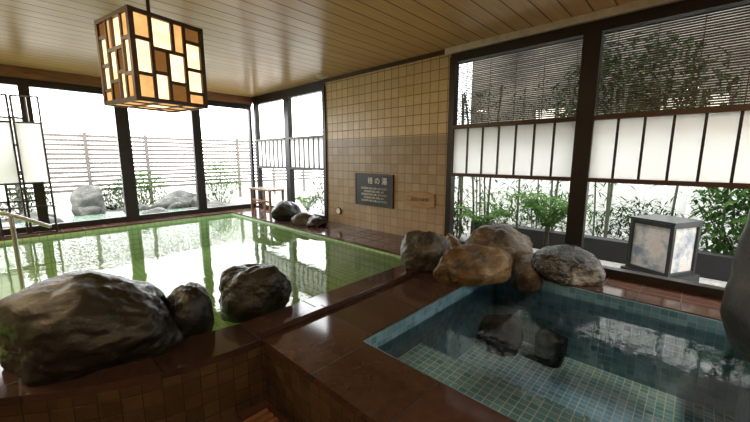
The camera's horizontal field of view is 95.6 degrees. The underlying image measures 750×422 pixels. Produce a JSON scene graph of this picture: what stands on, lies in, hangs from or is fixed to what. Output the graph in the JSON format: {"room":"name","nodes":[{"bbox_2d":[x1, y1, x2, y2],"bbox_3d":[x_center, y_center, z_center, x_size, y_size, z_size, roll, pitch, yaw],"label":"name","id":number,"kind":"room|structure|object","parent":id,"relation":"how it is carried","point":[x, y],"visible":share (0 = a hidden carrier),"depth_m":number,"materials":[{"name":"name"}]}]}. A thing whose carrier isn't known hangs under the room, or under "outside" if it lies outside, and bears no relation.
{"room":"spa","nodes":[
{"label":"spa","id":0,"kind":"room"},
{"bbox_2d":[0,76,256,234],"bbox_3d":[-5.756,-0.673,6.220,0.150,3.580,7.500,8,12,43],"label":"wall","id":1,"kind":"structure","parent":0,"point":[3,77],"depth_m":6.30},
{"bbox_2d":[0,78,45,233],"bbox_3d":[-6.389,-0.853,5.439,0.110,2.540,1.350,8,12,43],"label":"window","id":2,"kind":"structure","parent":1,"relation":"in","point":[4,197],"depth_m":5.73,"materials":[{"name":"clear glass"}]},
{"bbox_2d":[23,81,133,228],"bbox_3d":[-5.473,-1.006,6.398,0.110,2.540,1.320,8,12,43],"label":"window","id":3,"kind":"structure","parent":1,"relation":"in","point":[118,117],"depth_m":6.64,"materials":[{"name":"clear glass"}]},
{"bbox_2d":[0,64,251,104],"bbox_3d":[-5.632,-2.350,5.939,0.049,0.179,7.349,8,12,43],"label":"trim","id":4,"kind":"structure","parent":1,"relation":"attached to","point":[5,70],"depth_m":6.04,"materials":[{"name":"brown wood"}]},
{"bbox_2d":[122,107,203,219],"bbox_3d":[-4.547,-1.160,7.369,0.110,2.540,1.380,8,12,43],"label":"window","id":5,"kind":"structure","parent":1,"relation":"in","point":[193,119],"depth_m":7.45,"materials":[{"name":"clear glass"}]},
{"bbox_2d":[196,102,255,211],"bbox_3d":[-3.621,-1.314,8.339,0.110,2.540,1.320,8,12,43],"label":"window","id":6,"kind":"structure","parent":1,"relation":"in","point":[248,108],"depth_m":8.31,"materials":[{"name":"clear glass"}]},
{"bbox_2d":[219,400,288,421],"bbox_3d":[0.317,1.709,0.907,6.400,0.100,7.350,8,12,43],"label":"floor","id":7,"kind":"structure","parent":0,"point":[241,416],"depth_m":2.39,"materials":[{"name":"tile"}]},
{"bbox_2d":[243,408,278,421],"bbox_3d":[-0.784,1.468,1.997,0.531,0.035,0.620,8,12,43],"label":"drain cover","id":8,"kind":"object","parent":7,"relation":"on","point":[264,415],"visible":1,"depth_m":2.31,"materials":[{"name":"brown wood"}]},
{"bbox_2d":[0,0,637,96],"bbox_3d":[-1.502,-1.878,2.074,11.700,0.100,7.650,8,12,43],"label":"ceiling","id":9,"kind":"structure","parent":0,"point":[253,48],"depth_m":4.03,"materials":[{"name":"brown wood"}]},
{"bbox_2d":[94,0,207,112],"bbox_3d":[-1.753,-1.373,2.660,0.534,1.083,0.534,6,11,32],"label":"pendant lantern","id":10,"kind":"object","parent":9,"relation":"hanging from","point":[148,60],"visible":1,"depth_m":2.53,"materials":[{"name":"paper"}]},
{"bbox_2d":[316,74,328,78],"bbox_3d":[-0.973,-2.463,6.241,0.238,0.049,0.238,8,12,43],"label":"smoke detector","id":11,"kind":"object","parent":9,"relation":"attached to","point":[321,76],"visible":1,"depth_m":6.19,"materials":[{"name":"beige plastic"}]},
{"bbox_2d":[0,207,721,421],"bbox_3d":[-2.248,1.202,3.274,9.349,0.800,7.348,8,12,43],"label":"surround","id":12,"kind":"object","parent":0,"point":[319,368],"visible":0.57,"depth_m":2.25,"materials":[{"name":"stone"}]},
{"bbox_2d":[0,93,58,237],"bbox_3d":[-5.863,-0.740,5.616,0.129,2.300,0.689,8,12,43],"label":"folding screen","id":13,"kind":"object","parent":12,"relation":"on","point":[29,136],"visible":0.98,"depth_m":5.65,"materials":[{"name":"white paper"}]},
{"bbox_2d":[0,270,183,386],"bbox_3d":[-1.895,0.706,2.253,1.114,0.619,0.779,-1,9,-5],"label":"boulder","id":14,"kind":"object","parent":12,"relation":"on","point":[65,327],"visible":0.96,"depth_m":2.01,"materials":[{"name":"brown stone"}]},
{"bbox_2d":[167,282,213,337],"bbox_3d":[-1.431,0.772,2.601,0.340,0.420,0.340,4,10,26],"label":"boulder","id":15,"kind":"object","parent":12,"relation":"on","point":[190,304],"visible":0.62,"depth_m":2.51,"materials":[{"name":"brown stone"}]},
{"bbox_2d":[0,213,402,330],"bbox_3d":[-3.576,1.111,3.937,5.700,0.770,6.499,8,12,43],"label":"pool","id":16,"kind":"object","parent":12,"relation":"in","point":[167,255],"visible":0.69,"depth_m":6.07,"materials":[{"name":"green tile"}]},
{"bbox_2d":[0,211,51,289],"bbox_3d":[-3.843,0.741,3.305,0.052,1.500,1.170,6,11,33],"label":"pool handrail","id":17,"kind":"object","parent":16,"relation":"on","point":[10,216],"visible":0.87,"depth_m":3.49,"materials":[{"name":"metal"}]},
{"bbox_2d":[248,187,284,216],"bbox_3d":[-2.500,-0.228,7.848,0.960,0.590,0.385,8,12,43],"label":"stool","id":18,"kind":"object","parent":12,"relation":"on","point":[269,189],"visible":0.89,"depth_m":7.77,"materials":[{"name":"brown wood"}]},
{"bbox_2d":[271,200,300,220],"bbox_3d":[-1.859,-0.008,7.064,0.587,0.420,0.482,1,9,3],"label":"boulder","id":19,"kind":"object","parent":12,"relation":"on","point":[284,210],"visible":0.88,"depth_m":6.92,"materials":[{"name":"grey stone"}]},
{"bbox_2d":[291,212,313,224],"bbox_3d":[-1.392,0.138,6.720,0.500,0.240,0.360,0,9,-1],"label":"boulder","id":20,"kind":"object","parent":12,"relation":"on","point":[301,218],"visible":0.77,"depth_m":6.59,"materials":[{"name":"brown stone"}]},
{"bbox_2d":[306,216,326,227],"bbox_3d":[-1.101,0.201,6.452,0.380,0.200,0.300,0,9,-1],"label":"boulder","id":21,"kind":"object","parent":12,"relation":"on","point":[315,221],"visible":0.99,"depth_m":6.36,"materials":[{"name":"grey stone"}]},
{"bbox_2d":[257,268,419,337],"bbox_3d":[-0.180,0.788,3.184,0.065,0.045,1.950,8,12,43],"label":"stone kerb","id":22,"kind":"object","parent":12,"relation":"on","point":[265,331],"visible":1,"depth_m":2.93,"materials":[{"name":"stone"}]},
{"bbox_2d":[400,230,450,270],"bbox_3d":[0.592,0.454,4.029,0.599,0.459,0.500,-1,9,-7],"label":"boulder","id":23,"kind":"object","parent":12,"relation":"on","point":[419,249],"visible":0.85,"depth_m":3.87,"materials":[{"name":"brown stone"}]},
{"bbox_2d":[445,233,461,247],"bbox_3d":[1.066,0.444,4.730,0.300,0.260,0.340,2,9,14],"label":"boulder","id":24,"kind":"object","parent":12,"relation":"on","point":[453,241],"visible":0.33,"depth_m":4.61,"materials":[{"name":"brown stone"}]},
{"bbox_2d":[433,244,512,286],"bbox_3d":[1.040,0.549,3.657,0.848,0.410,0.520,-1,9,-9],"label":"boulder","id":25,"kind":"object","parent":12,"relation":"on","point":[469,265],"visible":1,"depth_m":3.51,"materials":[{"name":"brown stone"}]},
{"bbox_2d":[465,224,532,264],"bbox_3d":[1.500,0.417,4.130,0.818,0.500,0.497,0,9,-2],"label":"boulder","id":26,"kind":"object","parent":12,"relation":"on","point":[502,236],"visible":0.53,"depth_m":4.01,"materials":[{"name":"brown stone"}]},
{"bbox_2d":[512,254,543,291],"bbox_3d":[1.704,0.677,3.770,0.319,0.360,0.351,0,9,0],"label":"boulder","id":27,"kind":"object","parent":12,"relation":"on","point":[526,278],"visible":0.82,"depth_m":3.67,"materials":[{"name":"brown stone"}]},
{"bbox_2d":[363,273,749,421],"bbox_3d":[1.415,1.339,2.604,2.080,0.838,2.220,8,12,43],"label":"pool","id":28,"kind":"object","parent":12,"relation":"in","point":[625,360],"visible":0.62,"depth_m":3.04,"materials":[{"name":"blue tile"}]},
{"bbox_2d":[484,314,523,356],"bbox_3d":[1.376,1.311,3.735,0.392,0.400,0.444,-6,11,-35],"label":"boulder","id":29,"kind":"object","parent":28,"relation":"in","point":[504,335],"visible":1,"depth_m":3.57,"materials":[{"name":"grey stone"}]},
{"bbox_2d":[534,329,567,367],"bbox_3d":[1.814,1.379,3.497,0.360,0.340,0.300,-8,12,-42],"label":"boulder","id":30,"kind":"object","parent":28,"relation":"in","point":[550,348],"visible":1,"depth_m":3.38,"materials":[{"name":"grey stone"}]},
{"bbox_2d":[531,244,605,285],"bbox_3d":[2.047,0.561,3.673,0.697,0.360,0.498,1,9,4],"label":"boulder","id":31,"kind":"object","parent":12,"relation":"on","point":[562,264],"visible":0.99,"depth_m":3.51,"materials":[{"name":"grey stone"}]},
{"bbox_2d":[720,210,749,363],"bbox_3d":[2.176,0.337,1.514,0.859,1.500,0.882,0,9,1],"label":"stone","id":32,"kind":"object","parent":12,"relation":"on","point":[735,305],"visible":1,"depth_m":1.71,"materials":[{"name":"grey stone"}]},
{"label":"water","id":33,"kind":"object","parent":12,"relation":"in","visible":0},
{"bbox_2d":[219,263,291,322],"bbox_3d":[-1.047,0.693,3.001,0.614,0.449,0.460,-4,10,-21],"label":"boulder","id":34,"kind":"object","parent":33,"relation":"in","point":[248,292],"visible":0.96,"depth_m":2.83,"materials":[{"name":"brown stone"}]},
{"bbox_2d":[252,0,721,299],"bbox_3d":[1.015,-0.497,5.109,11.550,3.580,0.150,8,12,43],"label":"wall","id":35,"kind":"structure","parent":0,"point":[392,120],"depth_m":5.58,"materials":[{"name":"tile"}]},
{"bbox_2d":[253,95,288,207],"bbox_3d":[-2.483,-1.353,8.234,1.460,2.630,0.120,8,12,43],"label":"window","id":36,"kind":"structure","parent":35,"relation":"in","point":[270,153],"depth_m":8.28,"materials":[{"name":"brown wood"}]},
{"bbox_2d":[285,86,327,219],"bbox_3d":[-1.450,-1.200,7.272,1.380,2.630,0.120,8,12,43],"label":"window","id":37,"kind":"structure","parent":35,"relation":"in","point":[303,152],"depth_m":7.22,"materials":[{"name":"brown wood"}]},
{"bbox_2d":[336,207,341,213],"bbox_3d":[-0.719,-0.002,6.712,0.139,0.139,0.035,8,12,43],"label":"thermometer","id":38,"kind":"object","parent":35,"relation":"attached to","point":[338,209],"visible":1,"depth_m":6.69,"materials":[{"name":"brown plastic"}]},
{"bbox_2d":[355,173,393,208],"bbox_3d":[-0.024,-0.369,5.991,0.910,0.570,0.035,8,12,43],"label":"information sign","id":39,"kind":"object","parent":35,"relation":"attached to","point":[377,190],"visible":1,"depth_m":5.95,"materials":[{"name":"black stone"}]},
{"bbox_2d":[323,49,444,82],"bbox_3d":[-0.004,-2.366,5.659,2.720,0.059,0.029,8,12,43],"label":"trim","id":40,"kind":"structure","parent":35,"relation":"attached to","point":[441,52],"depth_m":5.44,"materials":[{"name":"brown wood"}]},
{"bbox_2d":[406,191,434,207],"bbox_3d":[0.704,-0.178,5.331,0.555,0.260,0.028,8,12,43],"label":"wooden plaque","id":41,"kind":"object","parent":35,"relation":"attached to","point":[418,199],"visible":1,"depth_m":5.31,"materials":[{"name":"brown wood"}]},
{"bbox_2d":[444,25,592,254],"bbox_3d":[1.687,-0.737,4.353,1.700,2.630,0.120,8,12,43],"label":"window","id":42,"kind":"structure","parent":35,"relation":"in","point":[541,149],"depth_m":4.19,"materials":[{"name":"brown wood"}]},
{"bbox_2d":[457,38,582,124],"bbox_3d":[1.799,-1.581,4.369,1.720,0.987,0.030,8,12,43],"label":"blind","id":43,"kind":"object","parent":42,"relation":"attached to","point":[544,112],"visible":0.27,"depth_m":4.30,"materials":[{"name":"brown wood"}]},
{"bbox_2d":[445,0,682,54],"bbox_3d":[3.064,-1.899,2.784,5.720,0.079,0.059,8,12,43],"label":"trim","id":44,"kind":"structure","parent":35,"relation":"attached to","point":[638,5],"depth_m":3.69,"materials":[{"name":"brown wood"}]},
{"bbox_2d":[573,0,749,297],"bbox_3d":[2.924,-0.554,3.202,1.700,2.630,0.120,8,12,43],"label":"window","id":45,"kind":"structure","parent":35,"relation":"in","point":[710,146],"depth_m":3.30,"materials":[{"name":"brown wood"}]},
{"bbox_2d":[596,3,749,114],"bbox_3d":[3.058,-1.429,3.192,1.660,0.918,0.030,8,12,43],"label":"blind","id":46,"kind":"object","parent":45,"relation":"attached to","point":[603,95],"visible":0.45,"depth_m":3.29,"materials":[{"name":"brown wood"}]},
{"label":"outside","id":47,"kind":"structure","parent":0,"visible":0},
{"bbox_2d":[0,178,726,286],"bbox_3d":[-2.953,0.978,4.364,34.000,0.200,30.000,8,12,43],"label":"ground","id":48,"kind":"structure","parent":47,"point":[64,201],"depth_m":12.87,"materials":[{"name":"white"}]},
{"bbox_2d":[0,181,63,220],"bbox_3d":[-8.882,-0.292,8.579,0.947,1.234,1.488,8,12,43],"label":"shrub","id":49,"kind":"object","parent":48,"relation":"on","point":[12,195],"visible":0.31,"depth_m":8.54,"materials":[{"name":"green plant"}]},
{"bbox_2d":[14,212,53,223],"bbox_3d":[-8.049,0.159,8.053,0.733,0.302,0.423,-7,11,-37],"label":"rock","id":50,"kind":"object","parent":48,"relation":"on","point":[32,214],"visible":0.28,"depth_m":7.93,"materials":[{"name":"grey stone"}]},
{"bbox_2d":[25,216,64,225],"bbox_3d":[-6.600,0.311,6.694,0.546,0.426,0.803,-1,9,-6],"label":"rock","id":51,"kind":"object","parent":48,"relation":"on","point":[51,219],"visible":0.13,"depth_m":6.70,"materials":[{"name":"grey stone"}]},
{"bbox_2d":[70,185,105,215],"bbox_3d":[-7.585,-0.259,8.935,0.600,0.850,0.700,6,11,31],"label":"rock","id":52,"kind":"object","parent":48,"relation":"on","point":[83,196],"visible":0.69,"depth_m":8.82,"materials":[{"name":"grey stone"}]},
{"bbox_2d":[75,206,102,215],"bbox_3d":[-7.479,0.015,8.862,0.607,0.332,0.453,-4,10,-21],"label":"rock","id":53,"kind":"object","parent":48,"relation":"on","point":[90,210],"visible":0.61,"depth_m":8.70,"materials":[{"name":"grey stone"}]},
{"bbox_2d":[97,182,123,210],"bbox_3d":[-7.756,-0.388,10.025,0.789,1.019,1.329,8,12,43],"label":"shrub","id":54,"kind":"object","parent":48,"relation":"on","point":[108,200],"visible":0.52,"depth_m":10.01,"materials":[{"name":"green plant"}]},
{"bbox_2d":[123,204,149,211],"bbox_3d":[-6.734,-0.066,9.576,0.566,0.268,0.667,0,9,3],"label":"rock","id":55,"kind":"object","parent":48,"relation":"on","point":[141,206],"visible":0.31,"depth_m":9.54,"materials":[{"name":"grey stone"}]},
{"bbox_2d":[104,169,170,207],"bbox_3d":[-7.093,-0.649,10.291,1.206,1.424,1.793,8,12,43],"label":"shrub","id":56,"kind":"object","parent":48,"relation":"on","point":[148,188],"visible":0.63,"depth_m":10.27,"materials":[{"name":"green plant"}]},
{"bbox_2d":[142,207,168,213],"bbox_3d":[-5.151,0.112,8.061,0.554,0.390,0.556,5,10,28],"label":"rock","id":57,"kind":"object","parent":48,"relation":"on","point":[157,209],"visible":0.16,"depth_m":7.97,"materials":[{"name":"grey stone"}]},
{"bbox_2d":[7,132,323,213],"bbox_3d":[-8.418,-1.147,9.937,0.100,2.250,21.000,8,12,43],"label":"fence","id":58,"kind":"object","parent":48,"relation":"on","point":[83,135],"visible":0.37,"depth_m":10.99,"materials":[{"name":"wood"}]},
{"bbox_2d":[150,190,196,208],"bbox_3d":[-5.888,-0.327,10.157,0.700,0.600,1.500,7,11,37],"label":"rock","id":59,"kind":"object","parent":48,"relation":"on","point":[182,196],"visible":0.55,"depth_m":9.98,"materials":[{"name":"grey stone"}]},
{"bbox_2d":[168,202,182,208],"bbox_3d":[-5.942,-0.179,10.055,0.492,0.341,0.825,-8,12,-41],"label":"rock","id":60,"kind":"object","parent":48,"relation":"on","point":[176,205],"visible":0.36,"depth_m":9.77,"materials":[{"name":"grey stone"}]},
{"bbox_2d":[191,196,209,206],"bbox_3d":[-5.231,-0.263,10.235,0.426,0.450,0.602,4,10,24],"label":"rock","id":61,"kind":"object","parent":48,"relation":"on","point":[194,199],"visible":0.27,"depth_m":9.97,"materials":[{"name":"grey stone"}]},
{"bbox_2d":[207,204,221,206],"bbox_3d":[-4.561,-0.069,9.605,0.785,0.264,0.502,-4,10,-22],"label":"rock","id":62,"kind":"object","parent":48,"relation":"on","point":[208,205],"visible":0.11,"depth_m":9.52,"materials":[{"name":"grey stone"}]},
{"bbox_2d":[207,201,226,205],"bbox_3d":[-4.737,-0.146,10.053,0.679,0.275,0.543,0,9,-3],"label":"rock","id":63,"kind":"object","parent":48,"relation":"on","point":[211,202],"visible":0.19,"depth_m":10.02,"materials":[{"name":"grey stone"}]},
{"bbox_2d":[191,158,243,203],"bbox_3d":[-5.127,-0.946,11.145,1.359,1.603,1.839,8,12,43],"label":"shrub","id":64,"kind":"object","parent":48,"relation":"on","point":[214,192],"visible":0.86,"depth_m":11.11,"materials":[{"name":"green plant"}]},
{"bbox_2d":[295,195,320,211],"bbox_3d":[-1.816,-0.173,9.264,0.818,0.537,0.914,8,12,43],"label":"fern","id":65,"kind":"object","parent":48,"relation":"on","point":[299,199],"visible":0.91,"depth_m":9.12,"materials":[{"name":"green plant"}]},
{"bbox_2d":[307,171,323,213],"bbox_3d":[-1.073,-0.456,9.115,1.908,1.445,1.575,8,12,43],"label":"shrub","id":66,"kind":"object","parent":48,"relation":"on","point":[321,192],"visible":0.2,"depth_m":9.09,"materials":[{"name":"green plant"}]},
{"bbox_2d":[453,197,474,238],"bbox_3d":[1.299,0.137,6.445,1.151,1.044,1.172,8,12,43],"label":"shrub","id":67,"kind":"object","parent":48,"relation":"on","point":[456,224],"visible":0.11,"depth_m":6.29,"materials":[{"name":"green plant"}]},
{"bbox_2d":[454,202,514,228],"bbox_3d":[1.819,0.270,5.680,0.949,0.785,0.853,5,11,31],"label":"fern","id":68,"kind":"object","parent":48,"relation":"on","point":[469,213],"visible":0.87,"depth_m":5.51,"materials":[{"name":"green plant"}]},
{"bbox_2d":[454,78,618,238],"bbox_3d":[2.111,-0.792,6.120,3.615,2.747,2.541,8,12,43],"label":"bamboo grove","id":69,"kind":"object","parent":48,"relation":"on","point":[460,181],"visible":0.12,"depth_m":5.72,"materials":[{"name":"green plant"}]},
{"bbox_2d":[476,184,604,236],"bbox_3d":[3.056,0.047,6.571,2.416,1.200,1.000,8,12,43],"label":"shrub","id":70,"kind":"object","parent":48,"relation":"on","point":[504,220],"visible":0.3,"depth_m":6.57,"materials":[{"name":"green plant"}]},
{"bbox_2d":[508,193,589,246],"bbox_3d":[2.507,0.251,4.997,1.109,1.038,1.108,8,12,43],"label":"fern","id":71,"kind":"object","parent":48,"relation":"on","point":[562,210],"visible":0.85,"depth_m":4.83,"materials":[{"name":"green plant"}]},
{"bbox_2d":[454,176,747,253],"bbox_3d":[5.538,-0.445,5.289,15.200,2.320,0.260,8,12,43],"label":"wall","id":72,"kind":"structure","parent":48,"relation":"on","point":[643,191],"depth_m":6.32,"materials":[{"name":"white paint"}]},
{"bbox_2d":[470,221,733,281],"bbox_3d":[5.239,0.833,3.620,9.100,0.320,0.200,8,12,43],"label":"kerb","id":73,"kind":"object","parent":48,"relation":"on","point":[710,265],"visible":0.29,"depth_m":5.07,"materials":[{"name":"stone"}]},
{"bbox_2d":[470,6,749,123],"bbox_3d":[10.174,-3.437,7.138,16.200,7.650,4.600,8,12,43],"label":"neighbouring house","id":74,"kind":"structure","parent":48,"relation":"on","point":[745,6],"depth_m":8.36,"materials":[{"name":"stone"}]},
{"bbox_2d":[595,196,684,239],"bbox_3d":[4.301,0.264,5.513,1.371,1.017,0.868,8,12,43],"label":"shrub","id":75,"kind":"object","parent":48,"relation":"on","point":[626,222],"visible":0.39,"depth_m":5.59,"materials":[{"name":"green plant"}]},
{"bbox_2d":[550,32,739,116],"bbox_3d":[5.446,-1.715,7.295,3.427,4.201,2.137,8,12,43],"label":"tree","id":76,"kind":"object","parent":48,"relation":"on","point":[643,32],"visible":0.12,"depth_m":6.74,"materials":[{"name":"green plant"}]},
{"bbox_2d":[620,214,704,282],"bbox_3d":[3.578,0.488,4.246,0.560,0.805,0.560,-3,10,-18],"label":"lantern","id":77,"kind":"object","parent":48,"relation":"on","point":[658,244],"visible":0.94,"depth_m":4.08,"materials":[{"name":"paint"}]},
{"bbox_2d":[587,70,748,250],"bbox_3d":[4.644,-0.549,4.657,3.294,2.724,1.410,8,12,43],"label":"bamboo grove","id":78,"kind":"object","parent":48,"relation":"on","point":[606,213],"visible":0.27,"depth_m":5.19,"materials":[{"name":"green plant"}]},
{"bbox_2d":[686,187,749,254],"bbox_3d":[4.918,0.088,4.337,1.483,1.836,1.255,8,12,43],"label":"shrub","id":79,"kind":"object","parent":48,"relation":"on","point":[731,204],"visible":0.62,"depth_m":4.45,"materials":[{"name":"green plant"}]},
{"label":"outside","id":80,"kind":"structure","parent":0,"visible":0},
{"bbox_2d":[2,208,186,226],"bbox_3d":[-6.467,0.173,8.285,1.900,0.001,4.600,8,12,43],"label":"water","id":81,"kind":"structure","parent":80,"point":[117,214],"depth_m":8.51,"materials":[{"name":"liquid"}]}
]}

